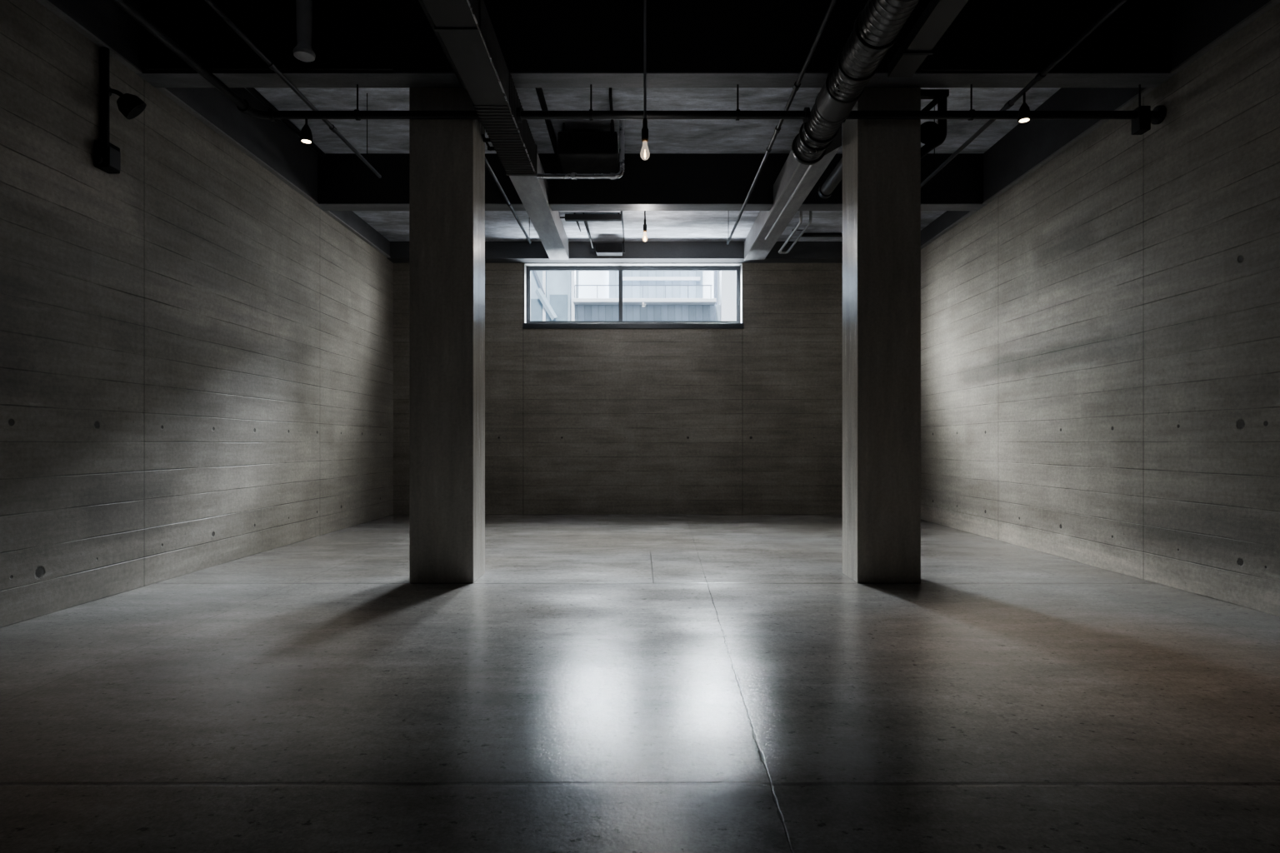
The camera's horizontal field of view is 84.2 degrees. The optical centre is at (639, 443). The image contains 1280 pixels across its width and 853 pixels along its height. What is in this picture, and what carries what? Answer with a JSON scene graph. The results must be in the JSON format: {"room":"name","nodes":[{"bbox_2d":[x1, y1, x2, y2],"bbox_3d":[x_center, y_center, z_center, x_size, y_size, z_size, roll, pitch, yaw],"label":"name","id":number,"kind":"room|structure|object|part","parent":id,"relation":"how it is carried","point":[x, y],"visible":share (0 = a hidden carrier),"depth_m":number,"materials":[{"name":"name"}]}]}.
{"room":"empty basement","nodes":[
{"label":"empty basement","id":0,"kind":"room"},
{"bbox_2d":[0,0,393,628],"bbox_3d":[-4.625,-1.350,4.960,0.250,5.300,15.920,0,0,0],"label":"wall","id":1,"kind":"structure","parent":0,"point":[197,356],"depth_m":6.56,"materials":[{"name":"concrete"}]},
{"bbox_2d":[94,46,120,173],"bbox_3d":[-4.446,-2.789,5.902,0.116,1.018,0.195,0,0,0],"label":"conduit","id":2,"kind":"object","parent":1,"relation":"attached to","point":[107,155],"visible":1,"depth_m":5.89,"materials":[{"name":"metal"}]},
{"bbox_3d":[-4.450,-2.330,5.822,0.060,0.060,0.035,0,0,0],"label":"knob","id":3,"kind":"part","parent":2,"relation":"part of","materials":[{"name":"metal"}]},
{"bbox_2d":[110,87,146,119],"bbox_3d":[-4.337,-2.879,5.968,0.330,0.300,0.211,0,0,0],"label":"wall lamp","id":4,"kind":"object","parent":1,"relation":"attached to","point":[131,106],"visible":0.95,"depth_m":5.91,"materials":[{"name":"black metal"}]},
{"bbox_3d":[-4.410,-2.942,5.976,0.185,0.111,0.044,0,0,-7],"label":"arm","id":5,"kind":"part","parent":4,"relation":"part of"},
{"bbox_2d":[35,0,390,257],"bbox_3d":[-4.469,-3.650,4.800,0.062,0.700,15.600,0,0,0],"label":"ceiling beam","id":6,"kind":"structure","parent":1,"relation":"attached to","point":[273,146],"depth_m":7.66,"materials":[{"name":"grey concrete"}]},
{"bbox_2d":[393,263,842,514],"bbox_3d":[0.145,-1.145,13.070,9.790,4.890,0.300,0,0,0],"label":"wall","id":7,"kind":"structure","parent":0,"point":[748,420],"depth_m":12.92,"materials":[{"name":"concrete"}]},
{"bbox_2d":[386,241,842,263],"bbox_3d":[0.145,-3.438,12.760,9.290,0.303,0.320,0,0,0],"label":"ceiling beam","id":8,"kind":"structure","parent":7,"relation":"attached to","point":[495,252],"depth_m":12.60,"materials":[{"name":"grey concrete"}]},
{"bbox_2d":[595,243,623,255],"bbox_3d":[-0.540,-3.413,12.476,0.480,0.175,0.243,0,0,0],"label":"light fixture","id":9,"kind":"structure","parent":8,"relation":"attached to","point":[602,249],"depth_m":12.36,"materials":[{"name":"paint"}]},
{"bbox_2d":[522,263,744,329],"bbox_3d":[-0.121,-2.686,13.055,4.023,1.194,0.330,0,0,0],"label":"window","id":10,"kind":"structure","parent":7,"relation":"in","point":[528,324],"depth_m":13.02,"materials":[{"name":"black metal"}]},
{"bbox_3d":[-0.121,-2.138,13.055,4.023,0.097,0.330,0,0,0],"label":"sill","id":11,"kind":"part","parent":10,"relation":"part of","materials":[{"name":"grey metal"}]},
{"bbox_2d":[0,515,1279,852],"bbox_3d":[0.145,1.400,4.985,9.790,0.200,16.470,0,0,0],"label":"floor","id":12,"kind":"structure","parent":0,"point":[606,683],"depth_m":3.51,"materials":[{"name":"concrete"}]},
{"bbox_2d":[409,87,484,583],"bbox_3d":[-1.846,-1.350,6.830,0.596,5.300,0.500,0,0,0],"label":"concrete pillar","id":13,"kind":"structure","parent":12,"relation":"on","point":[447,157],"depth_m":6.58,"materials":[{"name":"grey concrete"}]},
{"bbox_2d":[842,87,920,583],"bbox_3d":[2.315,-1.350,6.830,0.590,5.300,0.500,0,0,0],"label":"concrete pillar","id":14,"kind":"structure","parent":12,"relation":"on","point":[882,157],"depth_m":6.58,"materials":[{"name":"grey concrete"}]},
{"bbox_2d":[920,89,949,159],"bbox_3d":[2.774,-3.070,6.830,0.357,0.780,0.300,0,0,0],"label":"bracket","id":15,"kind":"object","parent":14,"relation":"attached to","point":[933,134],"visible":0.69,"depth_m":6.77,"materials":[{"name":"black metal"}]},
{"bbox_3d":[2.792,-3.350,6.800,0.320,0.060,0.080,0,0,0],"label":"arm","id":16,"kind":"part","parent":15,"relation":"part of"},
{"bbox_2d":[352,210,946,241],"bbox_3d":[0.145,-3.945,11.630,9.790,0.710,3.180,0,0,0],"label":"ceiling","id":17,"kind":"structure","parent":0,"point":[500,226],"depth_m":11.71,"materials":[{"name":"concrete"}]},
{"bbox_2d":[423,0,569,259],"bbox_3d":[-1.361,-3.252,4.803,0.478,0.666,15.586,0,0,0],"label":"air duct","id":18,"kind":"object","parent":17,"relation":"hanging from","point":[465,27],"visible":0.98,"depth_m":6.20,"materials":[{"name":"grey metal"}]},
{"bbox_2d":[418,0,465,89],"bbox_3d":[-1.535,-3.130,1.605,0.076,0.076,9.190,0,0,0],"label":"conduit","id":19,"kind":"object","parent":18,"relation":"attached to","point":[421,2],"visible":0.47,"depth_m":5.50,"materials":[{"name":"black metal"}]},
{"bbox_2d":[560,210,624,253],"bbox_3d":[-0.759,-3.475,11.406,0.981,0.230,2.212,0,0,0],"label":"frame","id":20,"kind":"object","parent":17,"relation":"hanging from","point":[568,217],"depth_m":11.01,"materials":[{"name":"metal"}]},
{"bbox_3d":[-0.844,-3.476,11.775,0.053,0.104,1.352,0,0,1],"label":"diagonal arm","id":21,"kind":"part","parent":20,"relation":"part of"},
{"bbox_2d":[642,210,647,241],"bbox_3d":[0.076,-3.331,10.800,0.089,0.517,0.089,0,0,0],"label":"pendant bulb","id":22,"kind":"object","parent":17,"relation":"hanging from","point":[644,224],"visible":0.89,"depth_m":10.78,"materials":[{"name":"black metal"}]},
{"bbox_2d":[643,219,646,232],"bbox_3d":[0.076,-3.322,10.800,0.056,0.195,0.056,0,0,0],"label":"socket","id":23,"kind":"object","parent":22,"relation":"attached to","point":[644,225],"depth_m":10.78,"materials":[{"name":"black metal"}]},
{"bbox_2d":[778,210,811,254],"bbox_3d":[2.400,-3.385,11.075,0.190,0.409,1.688,0,0,0],"label":"loop","id":24,"kind":"object","parent":17,"relation":"hanging from","point":[780,252],"visible":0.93,"depth_m":10.79,"materials":[{"name":"metal"}]},
{"bbox_2d":[800,233,842,237],"bbox_3d":[3.740,-3.557,12.100,1.980,0.070,0.068,0,0,0],"label":"conduit","id":25,"kind":"object","parent":17,"relation":"attached to","point":[804,235],"visible":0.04,"depth_m":12.07,"materials":[{"name":"metal"}]},
{"bbox_2d":[744,0,919,260],"bbox_3d":[1.871,-3.194,4.807,0.678,0.782,15.575,0,0,0],"label":"spiral duct","id":26,"kind":"object","parent":17,"relation":"hanging from","point":[877,27],"visible":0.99,"depth_m":6.14,"materials":[{"name":"metal"}]},
{"bbox_2d":[765,165,813,239],"bbox_3d":[1.990,-3.230,9.525,0.050,0.050,3.350,0,0,0],"label":"conduit","id":27,"kind":"object","parent":26,"relation":"attached to","point":[791,197],"visible":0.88,"depth_m":9.31,"materials":[{"name":"metal"}]},
{"bbox_2d":[249,87,1060,153],"bbox_3d":[0.145,-4.150,3.395,9.790,0.300,13.290,0,0,0],"label":"ceiling","id":28,"kind":"structure","parent":0,"point":[384,136],"depth_m":8.51,"materials":[{"name":"concrete"}]},
{"bbox_2d":[245,87,325,157],"bbox_3d":[-4.360,-3.968,8.190,0.066,0.068,3.140,0,0,0],"label":"conduit","id":29,"kind":"object","parent":28,"relation":"attached to","point":[252,90],"visible":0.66,"depth_m":8.68,"materials":[{"name":"metal"}]},
{"bbox_2d":[204,0,381,178],"bbox_3d":[-3.120,-3.586,2.755,0.056,0.828,11.490,0,0,0],"label":"conduit","id":30,"kind":"object","parent":28,"relation":"hanging from","point":[270,64],"visible":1,"depth_m":6.18,"materials":[{"name":"metal"}]},
{"bbox_3d":[-3.120,-3.600,8.100,0.009,0.800,0.009,0,0,23],"label":"hanger rod","id":31,"kind":"part","parent":30,"relation":"part of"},
{"bbox_2d":[292,0,315,62],"bbox_3d":[-2.900,-3.660,6.120,0.178,0.680,0.178,0,0,0],"label":"spotlight","id":32,"kind":"object","parent":28,"relation":"hanging from","point":[303,52],"visible":1,"depth_m":6.07,"materials":[{"name":"metal"}]},
{"bbox_2d":[485,156,531,244],"bbox_3d":[-1.750,-3.586,9.215,0.056,0.828,4.170,0,0,0],"label":"conduit","id":33,"kind":"object","parent":28,"relation":"hanging from","point":[508,203],"visible":0.38,"depth_m":9.33,"materials":[{"name":"metal"}]},
{"bbox_2d":[535,87,559,158],"bbox_3d":[-1.130,-3.960,8.180,0.068,0.070,3.160,0,0,0],"label":"conduit","id":34,"kind":"object","parent":28,"relation":"attached to","point":[539,91],"visible":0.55,"depth_m":8.71,"materials":[{"name":"black metal"}]},
{"bbox_2d":[536,87,624,179],"bbox_3d":[-0.721,-3.603,8.691,1.065,0.793,1.618,0,0,0],"label":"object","id":35,"kind":"object","parent":28,"relation":"hanging from","point":[582,155],"visible":0.96,"depth_m":8.75,"materials":[{"name":"paint"}]},
{"bbox_3d":[-0.650,-3.720,9.125,0.740,0.280,0.750,0,0,0],"label":"casing","id":36,"kind":"part","parent":35,"relation":"part of","materials":[{"name":"paint"}]},
{"bbox_2d":[640,0,649,159],"bbox_3d":[0.044,-3.248,6.235,0.089,1.505,0.089,0,0,0],"label":"pendant bulb","id":37,"kind":"object","parent":28,"relation":"hanging from","point":[644,130],"visible":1,"depth_m":6.22,"materials":[{"name":"metal"}]},
{"bbox_2d":[641,117,648,142],"bbox_3d":[0.044,-2.757,6.235,0.059,0.205,0.059,0,0,0],"label":"socket","id":38,"kind":"object","parent":37,"relation":"attached to","point":[644,130],"depth_m":6.22,"materials":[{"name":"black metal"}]},
{"bbox_3d":[0.044,-3.395,6.235,0.024,1.170,0.024,0,0,0],"label":"rod","id":39,"kind":"part","parent":37,"relation":"part of","materials":[{"name":"metal"}]},
{"bbox_3d":[0.044,-2.575,6.235,0.086,0.160,0.086,0,0,0],"label":"bulb","id":40,"kind":"part","parent":37,"relation":"part of","materials":[{"name":"glass"}]},
{"bbox_2d":[314,153,986,210],"bbox_3d":[0.145,-3.650,9.920,9.290,0.700,0.280,0,0,0],"label":"ceiling beam","id":41,"kind":"structure","parent":28,"relation":"attached to","point":[662,182],"depth_m":9.78,"materials":[{"name":"concrete"}]},
{"bbox_2d":[135,0,1176,87],"bbox_3d":[0.145,-3.650,6.447,9.290,0.700,0.255,0,0,0],"label":"ceiling beam","id":42,"kind":"structure","parent":28,"relation":"attached to","point":[543,43],"depth_m":6.32,"materials":[{"name":"concrete"}]},
{"bbox_2d":[516,84,809,122],"bbox_3d":[0.212,-3.129,6.520,2.677,0.342,0.128,0,0,0],"label":"pipe","id":43,"kind":"object","parent":42,"relation":"hanging from","point":[737,114],"visible":1,"depth_m":6.49,"materials":[{"name":"black metal"}]},
{"bbox_3d":[-0.450,-3.182,6.520,0.015,0.236,0.015,0,0,-22],"label":"hanger rod","id":44,"kind":"part","parent":43,"relation":"part of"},
{"bbox_3d":[0.900,-3.182,6.520,0.015,0.236,0.015,0,0,22],"label":"hanger rod","id":45,"kind":"part","parent":43,"relation":"part of","materials":[{"name":"black metal"}]},
{"bbox_2d":[843,84,1166,134],"bbox_3d":[3.319,-3.081,6.520,2.938,0.438,0.158,0,0,0],"label":"pipe","id":46,"kind":"object","parent":42,"relation":"hanging from","point":[1142,117],"visible":0.8,"depth_m":6.49,"materials":[{"name":"black metal"}]},
{"bbox_3d":[3.050,-3.182,6.520,0.015,0.236,0.015,0,0,22],"label":"hanger rod","id":47,"kind":"part","parent":46,"relation":"part of","materials":[{"name":"black metal"}]},
{"bbox_3d":[4.600,-3.182,6.520,0.015,0.236,0.015,0,0,22],"label":"hanger rod","id":48,"kind":"part","parent":46,"relation":"part of","materials":[{"name":"black metal"}]},
{"bbox_2d":[726,0,837,244],"bbox_3d":[1.360,-3.537,4.005,0.054,0.927,13.990,0,0,0],"label":"conduit","id":49,"kind":"object","parent":28,"relation":"hanging from","point":[797,85],"visible":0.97,"depth_m":6.29,"materials":[{"name":"metal"}]},
{"bbox_2d":[818,157,842,198],"bbox_3d":[2.340,-3.546,8.012,0.178,0.909,1.875,0,0,0],"label":"pipe stub","id":50,"kind":"object","parent":28,"relation":"hanging from","point":[826,189],"visible":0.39,"depth_m":8.51,"materials":[{"name":"metal"}]},
{"bbox_2d":[887,0,968,77],"bbox_3d":[2.200,-3.542,1.505,0.240,0.915,8.990,0,0,0],"label":"ceiling beam","id":51,"kind":"structure","parent":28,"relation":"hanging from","point":[937,17],"depth_m":5.43,"materials":[{"name":"grey concrete"}]},
{"bbox_3d":[2.200,-3.565,5.615,0.011,0.870,0.011,0,0,-22],"label":"hanger rod","id":52,"kind":"part","parent":51,"relation":"part of","materials":[{"name":"black metal"}]},
{"bbox_2d":[920,0,1127,187],"bbox_3d":[3.450,-3.568,2.955,0.060,0.865,11.890,0,0,0],"label":"conduit","id":53,"kind":"object","parent":28,"relation":"hanging from","point":[1042,74],"visible":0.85,"depth_m":6.12,"materials":[{"name":"metal"}]},
{"bbox_3d":[3.450,-3.583,8.300,0.009,0.835,0.009,0,0,-23],"label":"hanger rod","id":54,"kind":"part","parent":53,"relation":"part of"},
{"bbox_2d":[1017,92,1030,122],"bbox_3d":[3.450,-3.018,6.360,0.108,0.251,0.108,0,0,0],"label":"spotlight","id":55,"kind":"object","parent":53,"relation":"hanging from","point":[1024,114],"visible":1,"depth_m":6.33,"materials":[{"name":"black metal"}]},
{"bbox_3d":[3.450,-2.977,6.360,0.108,0.156,0.108,0,0,0],"label":"lamp shade","id":56,"kind":"part","parent":55,"relation":"part of","materials":[{"name":"black metal"}]},
{"bbox_3d":[3.450,-3.084,6.360,0.019,0.119,0.020,0,0,0],"label":"stem","id":57,"kind":"part","parent":55,"relation":"part of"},
{"bbox_2d":[920,2,1279,616],"bbox_3d":[4.915,-1.350,4.960,0.250,5.300,15.920,0,0,0],"label":"wall","id":58,"kind":"structure","parent":0,"point":[1100,337],"depth_m":6.86,"materials":[{"name":"concrete"}]},
{"bbox_2d":[920,0,1279,249],"bbox_3d":[4.759,-3.650,4.800,0.062,0.700,15.600,0,0,0],"label":"ceiling beam","id":59,"kind":"structure","parent":58,"relation":"attached to","point":[1197,27],"depth_m":7.61,"materials":[{"name":"grey concrete"}]},
{"bbox_3d":[0.145,-1.350,-3.125,9.290,5.300,0.250,0,0,0],"label":"wall","id":60,"kind":"structure","parent":0,"visible":0},
{"bbox_2d":[111,0,480,122],"bbox_3d":[-2.527,-3.129,1.797,2.154,0.342,9.574,0,0,0],"label":"pipe","id":61,"kind":"object","parent":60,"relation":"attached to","point":[242,105],"visible":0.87,"depth_m":6.48,"materials":[{"name":"black metal"}]},
{"bbox_2d":[300,118,312,143],"bbox_3d":[-3.070,-2.878,6.520,0.108,0.213,0.108,0,0,0],"label":"spotlight","id":62,"kind":"object","parent":61,"relation":"hanging from","point":[306,137],"visible":1,"depth_m":6.49,"materials":[{"name":"black metal"}]},
{"bbox_3d":[-2.600,-3.182,6.520,0.015,0.236,0.015,0,0,-22],"label":"hanger rod","id":63,"kind":"part","parent":61,"relation":"part of","materials":[{"name":"black metal"}]},
{"label":"outside","id":64,"kind":"structure","parent":0,"visible":0},
{"bbox_3d":[0.000,-0.150,18.610,18.000,0.200,10.780,0,0,0],"label":"ground","id":65,"kind":"structure","parent":64,"visible":0},
{"bbox_2d":[530,270,570,320],"bbox_3d":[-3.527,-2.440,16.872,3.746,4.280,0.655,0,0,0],"label":"stair tower","id":66,"kind":"structure","parent":65,"relation":"on","point":[550,290],"depth_m":16.77,"materials":[{"name":"concrete"}]},
{"bbox_2d":[570,270,719,320],"bbox_3d":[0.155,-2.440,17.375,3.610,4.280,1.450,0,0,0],"label":"building","id":67,"kind":"structure","parent":65,"relation":"on","point":[647,295],"depth_m":17.50,"materials":[{"name":"paint"}]},
{"bbox_3d":[-1.605,-2.440,17.050,0.090,4.280,0.300,0,0,0],"label":"corner post","id":68,"kind":"part","parent":67,"relation":"part of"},
{"bbox_3d":[0.080,-3.718,16.690,3.240,0.020,0.020,0,0,0],"label":"railing","id":69,"kind":"part","parent":67,"relation":"part of","materials":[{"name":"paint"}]},
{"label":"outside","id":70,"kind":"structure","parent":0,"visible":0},
{"bbox_2d":[719,270,735,320],"bbox_3d":[3.545,-2.380,16.900,3.310,4.160,0.480,0,0,0],"label":"wall","id":71,"kind":"structure","parent":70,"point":[727,278],"depth_m":16.70,"materials":[{"name":"concrete"}]}
]}

